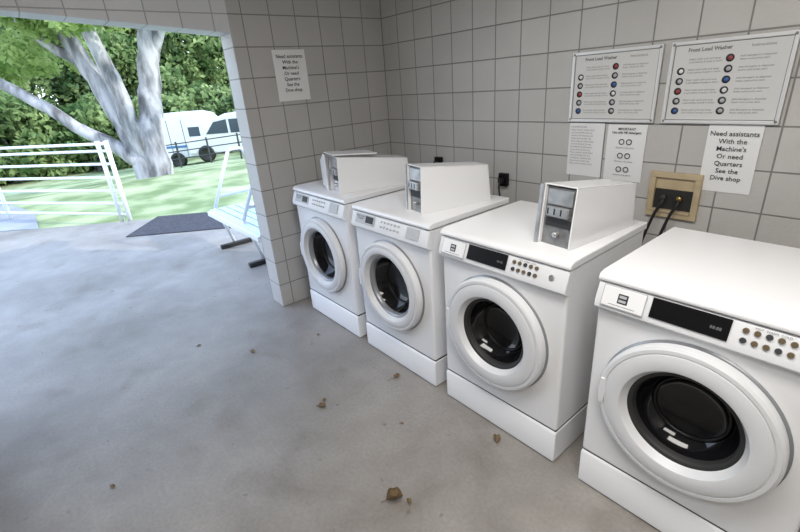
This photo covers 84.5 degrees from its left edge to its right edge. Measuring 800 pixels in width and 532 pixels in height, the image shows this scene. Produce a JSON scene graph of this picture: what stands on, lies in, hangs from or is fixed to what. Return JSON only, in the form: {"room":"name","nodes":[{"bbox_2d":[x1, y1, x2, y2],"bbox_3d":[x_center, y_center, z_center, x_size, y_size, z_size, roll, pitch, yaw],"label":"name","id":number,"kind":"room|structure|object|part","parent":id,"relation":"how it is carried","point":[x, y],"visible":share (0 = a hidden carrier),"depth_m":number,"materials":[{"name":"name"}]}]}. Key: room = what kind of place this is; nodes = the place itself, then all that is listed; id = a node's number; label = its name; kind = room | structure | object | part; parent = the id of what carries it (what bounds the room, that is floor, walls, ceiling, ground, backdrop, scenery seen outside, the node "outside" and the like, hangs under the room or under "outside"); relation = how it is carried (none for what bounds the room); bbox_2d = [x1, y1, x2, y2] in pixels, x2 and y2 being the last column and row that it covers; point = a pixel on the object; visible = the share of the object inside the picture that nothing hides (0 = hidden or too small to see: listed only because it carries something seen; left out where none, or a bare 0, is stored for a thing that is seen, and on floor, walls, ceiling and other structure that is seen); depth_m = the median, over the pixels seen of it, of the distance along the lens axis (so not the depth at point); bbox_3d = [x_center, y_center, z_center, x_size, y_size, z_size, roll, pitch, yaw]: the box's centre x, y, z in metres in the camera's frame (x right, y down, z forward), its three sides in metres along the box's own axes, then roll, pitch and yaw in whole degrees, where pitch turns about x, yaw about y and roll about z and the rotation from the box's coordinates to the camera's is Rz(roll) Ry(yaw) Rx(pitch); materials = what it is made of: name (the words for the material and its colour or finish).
{"room":"laundry","nodes":[
{"label":"laundry","id":0,"kind":"room"},
{"bbox_2d":[0,0,390,306],"bbox_3d":[-1.423,-0.814,3.043,3.300,2.700,0.200,-21,28,-35],"label":"wall","id":1,"kind":"structure","parent":0,"point":[284,143],"depth_m":3.35,"materials":[{"name":"white tile"}]},
{"bbox_2d":[271,49,310,101],"bbox_3d":[-0.797,-1.405,3.245,0.260,0.345,0.004,-21,28,-35],"label":"paper notice","id":2,"kind":"object","parent":1,"relation":"attached to","point":[290,68],"visible":1,"depth_m":3.24,"materials":[{"name":"white paper"}]},
{"bbox_2d":[0,219,799,531],"bbox_3d":[-3.821,0.726,3.461,8.600,0.120,15.100,-21,28,-35],"label":"floor","id":3,"kind":"structure","parent":0,"point":[105,378],"depth_m":2.45,"materials":[{"name":"concrete"}]},
{"bbox_2d":[126,212,230,236],"bbox_3d":[-3.029,-0.650,6.441,1.440,0.012,1.000,-5,23,-3],"label":"entrance mat","id":4,"kind":"object","parent":3,"relation":"on","point":[201,221],"visible":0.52,"depth_m":6.29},
{"bbox_2d":[208,146,265,267],"bbox_3d":[-1.469,-0.677,4.755,0.809,1.140,1.430,-21,28,-35],"label":"bench","id":5,"kind":"object","parent":3,"relation":"on","point":[241,217],"visible":0.35,"depth_m":4.81,"materials":[{"name":"white paint"}]},
{"bbox_3d":[-1.846,-0.865,5.205,0.758,1.086,0.040,-21,28,-35],"label":"frame","id":6,"kind":"part","parent":5,"relation":"part of","materials":[{"name":"white paint"}]},
{"bbox_3d":[-1.757,-0.428,4.588,0.030,0.050,1.430,-21,28,-35],"label":"rail","id":7,"kind":"part","parent":5,"relation":"part of","materials":[{"name":"white paint"}]},
{"bbox_3d":[-1.301,-0.650,4.589,0.758,1.086,0.040,-21,28,-35],"label":"frame","id":8,"kind":"part","parent":5,"relation":"part of","materials":[{"name":"white paint"}]},
{"bbox_2d":[316,402,325,406],"bbox_3d":[-0.452,0.791,2.503,0.065,0.018,0.031,2,24,16],"label":"fallen leaf","id":9,"kind":"object","parent":3,"relation":"on","point":[321,404],"visible":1,"depth_m":2.51,"materials":[{"name":"brown plant"}]},
{"bbox_2d":[293,150,407,336],"bbox_3d":[-0.322,-0.243,3.324,0.697,1.279,0.694,-21,28,-35],"label":"washing machine","id":10,"kind":"object","parent":3,"relation":"on","point":[329,243],"visible":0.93,"depth_m":3.01,"materials":[{"name":"white metal"}]},
{"bbox_3d":[-0.566,-0.422,3.045,0.051,0.106,0.686,-21,28,-35],"label":"control panel","id":11,"kind":"part","parent":10,"relation":"part of","materials":[{"name":"white plastic"}]},
{"bbox_3d":[-0.508,-0.094,3.220,0.087,0.354,0.354,-21,28,-35],"label":"door glass","id":12,"kind":"part","parent":10,"relation":"part of","materials":[{"name":"black glass"}]},
{"bbox_3d":[-0.419,-0.608,2.929,0.006,0.226,0.158,-11,23,-22],"label":"plate","id":13,"kind":"part","parent":10,"relation":"part of","materials":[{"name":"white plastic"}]},
{"bbox_3d":[-0.264,0.255,3.550,0.646,0.168,0.680,-21,28,-35],"label":"panel","id":14,"kind":"part","parent":10,"relation":"part of","materials":[{"name":"white metal"}]},
{"bbox_3d":[-0.332,-0.754,2.928,0.309,0.032,0.190,-14,24,-21],"label":"raised lid","id":15,"kind":"part","parent":10,"relation":"part of","materials":[{"name":"white metal"}]},
{"bbox_2d":[382,487,402,501],"bbox_3d":[-0.035,0.994,1.900,0.098,0.051,0.046,-9,23,-10],"label":"fallen leaf","id":16,"kind":"object","parent":3,"relation":"on","point":[395,493],"visible":1,"depth_m":1.91,"materials":[{"name":"brown plant"}]},
{"bbox_2d":[351,162,508,385],"bbox_3d":[0.177,-0.038,2.765,0.697,1.261,0.694,-21,28,-35],"label":"washing machine","id":17,"kind":"object","parent":3,"relation":"on","point":[401,270],"visible":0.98,"depth_m":2.48,"materials":[{"name":"white metal"}]},
{"bbox_3d":[-0.242,0.063,2.795,0.030,0.110,0.028,-21,28,-35],"label":"door handle","id":18,"kind":"part","parent":17,"relation":"part of","materials":[{"name":"white plastic"}]},
{"bbox_3d":[-0.009,0.103,2.657,0.087,0.354,0.354,-21,28,-35],"label":"door glass","id":19,"kind":"part","parent":17,"relation":"part of","materials":[{"name":"black glass"}]},
{"bbox_3d":[-0.067,-0.213,2.487,0.051,0.106,0.686,-21,28,-35],"label":"control panel","id":20,"kind":"part","parent":17,"relation":"part of","materials":[{"name":"white plastic"}]},
{"bbox_3d":[0.234,0.452,2.987,0.646,0.168,0.680,-21,28,-35],"label":"panel","id":21,"kind":"part","parent":17,"relation":"part of","materials":[{"name":"white metal"}]},
{"bbox_3d":[0.093,-0.414,2.385,0.006,0.241,0.133,-13,24,-26],"label":"plate","id":22,"kind":"part","parent":17,"relation":"part of","materials":[{"name":"metal"}]},
{"bbox_2d":[494,434,500,443],"bbox_3d":[0.479,0.856,2.173,0.034,0.023,0.072,-1,23,9],"label":"fallen leaf","id":23,"kind":"object","parent":3,"relation":"on","point":[497,438],"visible":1,"depth_m":2.19,"materials":[{"name":"brown plant"}]},
{"bbox_2d":[439,179,646,460],"bbox_3d":[0.671,0.161,2.208,0.697,1.253,0.694,-21,28,-35],"label":"washing machine","id":24,"kind":"object","parent":3,"relation":"on","point":[522,280],"visible":0.98,"depth_m":1.94,"materials":[{"name":"white metal"}]},
{"bbox_3d":[0.252,0.258,2.237,0.030,0.110,0.028,-21,28,-35],"label":"door handle","id":25,"kind":"part","parent":24,"relation":"part of","materials":[{"name":"white plastic"}]},
{"bbox_3d":[0.484,0.298,2.099,0.087,0.318,0.318,-21,28,-35],"label":"door glass","id":26,"kind":"part","parent":24,"relation":"part of","materials":[{"name":"black glass"}]},
{"bbox_3d":[0.427,-0.015,1.931,0.051,0.106,0.686,-21,28,-35],"label":"control panel","id":27,"kind":"part","parent":24,"relation":"part of","materials":[{"name":"white plastic"}]},
{"bbox_3d":[0.728,0.647,2.429,0.646,0.168,0.680,-21,28,-35],"label":"panel","id":28,"kind":"part","parent":24,"relation":"part of","materials":[{"name":"white metal"}]},
{"bbox_3d":[0.646,-0.196,1.783,0.006,0.236,0.141,-11,22,-33],"label":"plate","id":29,"kind":"part","parent":24,"relation":"part of","materials":[{"name":"metal"}]},
{"bbox_2d":[578,227,799,531],"bbox_3d":[1.193,0.478,1.676,0.697,1.003,0.694,-21,28,-35],"label":"washing machine","id":30,"kind":"object","parent":3,"relation":"on","point":[692,424],"visible":1,"depth_m":1.48,"materials":[{"name":"white metal"}]},
{"bbox_3d":[0.765,0.461,1.657,0.030,0.110,0.028,-21,28,-35],"label":"door handle","id":31,"kind":"part","parent":30,"relation":"part of","materials":[{"name":"white plastic"}]},
{"bbox_3d":[1.242,0.850,1.849,0.646,0.168,0.680,-21,28,-35],"label":"panel","id":32,"kind":"part","parent":30,"relation":"part of","materials":[{"name":"white metal"}]},
{"bbox_3d":[0.998,0.501,1.519,0.087,0.318,0.318,-21,28,-35],"label":"door glass","id":33,"kind":"part","parent":30,"relation":"part of","materials":[{"name":"black glass"}]},
{"bbox_3d":[0.940,0.188,1.351,0.051,0.106,0.686,-21,28,-35],"label":"control panel","id":34,"kind":"part","parent":30,"relation":"part of","materials":[{"name":"white plastic"}]},
{"bbox_2d":[380,0,799,247],"bbox_3d":[1.389,-0.751,2.378,0.200,2.700,4.800,-21,28,-35],"label":"wall","id":35,"kind":"structure","parent":0,"point":[488,82],"depth_m":2.69,"materials":[{"name":"white tile"}]},
{"bbox_2d":[433,156,442,162],"bbox_3d":[0.329,-0.851,3.500,0.076,0.051,0.104,-21,28,-35],"label":"wall outlet","id":36,"kind":"object","parent":35,"relation":"attached to","point":[437,159],"visible":0.23,"depth_m":3.48,"materials":[{"name":"black plastic"}]},
{"bbox_2d":[498,172,508,195],"bbox_3d":[0.748,-0.578,3.082,0.076,0.165,0.087,-21,28,-35],"label":"wall outlet","id":37,"kind":"object","parent":35,"relation":"attached to","point":[503,179],"visible":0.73,"depth_m":3.05,"materials":[{"name":"black plastic"}]},
{"bbox_2d":[566,123,604,177],"bbox_3d":[1.098,-0.689,2.615,0.004,0.305,0.215,-21,28,-35],"label":"paper notice","id":38,"kind":"object","parent":35,"relation":"attached to","point":[585,145],"visible":1,"depth_m":2.61,"materials":[{"name":"white paper"}]},
{"bbox_2d":[568,44,665,122],"bbox_3d":[1.149,-0.973,2.387,0.021,0.369,0.478,-21,28,-35],"label":"sign","id":39,"kind":"object","parent":35,"relation":"attached to","point":[620,84],"visible":1,"depth_m":2.36,"materials":[{"name":"grey plastic"}]},
{"bbox_2d":[603,124,647,182],"bbox_3d":[1.247,-0.626,2.448,0.004,0.307,0.210,-21,28,-35],"label":"paper notice","id":40,"kind":"object","parent":35,"relation":"attached to","point":[625,146],"visible":1,"depth_m":2.44,"materials":[{"name":"white paper"}]},
{"bbox_2d":[642,170,703,241],"bbox_3d":[1.375,-0.137,2.359,0.207,0.694,0.268,-21,28,-35],"label":"utility box","id":41,"kind":"object","parent":35,"relation":"attached to","point":[674,195],"visible":0.77,"depth_m":2.31,"materials":[{"name":"beige wood"}]},
{"bbox_3d":[1.438,-0.291,2.345,0.024,0.012,0.185,-21,28,-35],"label":"box sill","id":42,"kind":"part","parent":41,"relation":"part of","materials":[{"name":"beige wood"}]},
{"bbox_3d":[1.438,-0.370,2.317,0.022,0.240,0.245,-21,28,-35],"label":"wooden frame","id":43,"kind":"part","parent":41,"relation":"part of","materials":[{"name":"beige wood"}]},
{"bbox_2d":[660,29,799,124],"bbox_3d":[1.478,-0.843,2.014,0.021,0.369,0.478,-21,28,-35],"label":"sign","id":44,"kind":"object","parent":35,"relation":"attached to","point":[744,79],"visible":1,"depth_m":1.99,"materials":[{"name":"grey plastic"}]},
{"bbox_2d":[700,124,764,194],"bbox_3d":[1.562,-0.505,2.090,0.004,0.315,0.215,-21,28,-35],"label":"paper notice","id":45,"kind":"object","parent":35,"relation":"attached to","point":[731,152],"visible":1,"depth_m":2.08,"materials":[{"name":"white paper"}]},
{"label":"outside","id":46,"kind":"structure","parent":0,"visible":0},
{"bbox_2d":[0,151,253,228],"bbox_3d":[-9.565,-3.107,15.603,60.000,1.460,60.000,-21,28,-35],"label":"lawn","id":47,"kind":"structure","parent":46,"point":[192,188],"depth_m":9.17,"materials":[{"name":"green plant"}]},
{"bbox_2d":[0,118,12,184],"bbox_3d":[-19.518,-5.067,19.286,4.106,4.423,4.410,-21,28,-35],"label":"tree","id":48,"kind":"object","parent":47,"relation":"on","point":[8,141],"visible":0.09,"depth_m":20.90,"materials":[{"name":"green plant"}]},
{"bbox_2d":[0,201,38,231],"bbox_3d":[-9.486,-1.168,8.997,8.736,0.029,2.188,15,29,38],"label":"walkway","id":49,"kind":"structure","parent":47,"relation":"on","point":[19,221],"depth_m":7.40,"materials":[{"name":"concrete"}]},
{"bbox_2d":[0,141,132,221],"bbox_3d":[-6.728,-1.363,7.333,5.264,1.218,0.065,2,24,16],"label":"metal fence","id":50,"kind":"object","parent":49,"relation":"on","point":[97,144],"visible":0.92,"depth_m":6.81,"materials":[{"name":"white metal"}]},
{"bbox_3d":[-6.728,-1.363,7.333,0.064,1.218,0.064,3,24,16],"label":"post","id":51,"kind":"part","parent":50,"relation":"part of","materials":[{"name":"white metal"}]},
{"bbox_3d":[-4.385,-1.261,6.659,0.064,1.218,0.064,3,24,16],"label":"post","id":52,"kind":"part","parent":50,"relation":"part of","materials":[{"name":"white metal"}]},
{"bbox_3d":[-4.231,-1.254,6.615,0.064,1.218,0.064,2,24,16],"label":"post","id":53,"kind":"part","parent":50,"relation":"part of","materials":[{"name":"white metal"}]},
{"bbox_2d":[0,20,50,130],"bbox_3d":[-21.480,-9.860,23.515,6.096,10.028,6.102,8,25,26],"label":"tree","id":54,"kind":"object","parent":47,"relation":"on","point":[30,87],"visible":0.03,"depth_m":23.16,"materials":[{"name":"green plant"}]},
{"bbox_2d":[0,91,63,184],"bbox_3d":[-18.652,-5.973,20.986,3.984,4.492,4.456,-21,28,-35],"label":"tree","id":55,"kind":"object","parent":47,"relation":"on","point":[11,108],"visible":0.54,"depth_m":20.22,"materials":[{"name":"green plant"}]},
{"bbox_2d":[0,21,92,106],"bbox_3d":[-20.671,-11.240,26.579,6.123,10.075,6.818,3,24,17],"label":"tree","id":56,"kind":"object","parent":47,"relation":"on","point":[80,75],"visible":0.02,"depth_m":26.31,"materials":[{"name":"green plant"}]},
{"bbox_2d":[1,96,97,177],"bbox_3d":[-17.480,-6.169,21.908,4.358,4.174,4.200,-21,28,-35],"label":"tree","id":57,"kind":"object","parent":47,"relation":"on","point":[49,121],"visible":0.48,"depth_m":21.04,"materials":[{"name":"green plant"}]},
{"bbox_2d":[0,16,173,178],"bbox_3d":[-8.153,-6.244,10.113,12.134,9.382,5.803,-3,23,3],"label":"tree","id":58,"kind":"object","parent":47,"relation":"on","point":[142,146],"visible":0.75,"depth_m":10.74,"materials":[{"name":"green plant"}]},
{"bbox_2d":[39,25,136,108],"bbox_3d":[-18.453,-11.610,27.079,6.755,10.053,6.488,-21,28,-35],"label":"tree","id":59,"kind":"object","parent":47,"relation":"on","point":[65,88],"visible":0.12,"depth_m":25.24,"materials":[{"name":"green plant"}]},
{"bbox_2d":[54,99,130,171],"bbox_3d":[-16.252,-6.665,23.097,4.498,3.992,4.517,-21,28,-35],"label":"tree","id":60,"kind":"object","parent":47,"relation":"on","point":[83,113],"visible":0.31,"depth_m":21.86,"materials":[{"name":"green plant"}]},
{"bbox_2d":[71,91,138,169],"bbox_3d":[-14.790,-7.358,23.679,4.527,4.481,4.433,-21,28,-35],"label":"tree","id":61,"kind":"object","parent":47,"relation":"on","point":[90,96],"visible":0.06,"depth_m":22.65,"materials":[{"name":"green plant"}]},
{"bbox_2d":[79,25,186,99],"bbox_3d":[-16.049,-11.715,26.913,6.958,10.071,7.122,-21,28,-35],"label":"tree","id":62,"kind":"object","parent":47,"relation":"on","point":[111,43],"visible":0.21,"depth_m":25.53,"materials":[{"name":"green plant"}]},
{"bbox_2d":[131,94,177,117],"bbox_3d":[-13.652,-7.697,24.979,4.127,4.204,4.140,-21,28,-35],"label":"tree","id":63,"kind":"object","parent":47,"relation":"on","point":[162,99],"visible":0.03,"depth_m":23.98,"materials":[{"name":"green plant"}]},
{"bbox_2d":[123,34,227,101],"bbox_3d":[-15.283,-12.935,29.680,7.328,9.989,6.048,-21,28,-35],"label":"tree","id":64,"kind":"object","parent":47,"relation":"on","point":[214,71],"visible":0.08,"depth_m":29.00,"materials":[{"name":"green plant"}]},
{"bbox_2d":[161,91,220,114],"bbox_3d":[-12.392,-8.280,26.122,4.237,4.075,4.287,-21,28,-35],"label":"tree","id":65,"kind":"object","parent":47,"relation":"on","point":[180,102],"visible":0.12,"depth_m":24.19,"materials":[{"name":"green plant"}]},
{"bbox_2d":[163,110,219,166],"bbox_3d":[-10.411,-5.944,20.686,3.760,2.380,1.950,-4,23,0],"label":"trailer","id":66,"kind":"object","parent":47,"relation":"on","point":[178,127],"visible":0.44,"depth_m":19.70,"materials":[{"name":"white metal"}]},
{"bbox_2d":[160,32,229,96],"bbox_3d":[-12.823,-13.381,30.105,7.634,10.079,6.406,-21,28,-35],"label":"tree","id":67,"kind":"object","parent":47,"relation":"on","point":[195,43],"visible":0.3,"depth_m":27.80,"materials":[{"name":"green plant"}]},
{"bbox_2d":[166,133,242,167],"bbox_3d":[-6.812,-4.541,17.048,6.061,1.439,0.072,-4,23,0],"label":"fence","id":68,"kind":"object","parent":47,"relation":"on","point":[237,134],"visible":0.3,"depth_m":17.00,"materials":[{"name":"grey metal"}]},
{"bbox_2d":[178,80,234,152],"bbox_3d":[-10.455,-8.763,26.321,4.908,4.493,3.618,-3,23,3],"label":"tree","id":69,"kind":"object","parent":47,"relation":"on","point":[201,94],"visible":0.21,"depth_m":25.23,"materials":[{"name":"green plant"}]},
{"bbox_2d":[186,112,242,161],"bbox_3d":[-6.992,-5.821,19.504,4.341,1.920,1.850,-4,23,0],"label":"van","id":70,"kind":"object","parent":47,"relation":"on","point":[226,124],"visible":0.48,"depth_m":18.70,"materials":[{"name":"white metal"}]},
{"bbox_2d":[202,36,229,86],"bbox_3d":[-12.764,-14.636,33.191,7.341,10.014,7.066,-21,28,-35],"label":"tree","id":71,"kind":"object","parent":47,"relation":"on","point":[218,48],"visible":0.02,"depth_m":30.43,"materials":[{"name":"green plant"}]}
]}

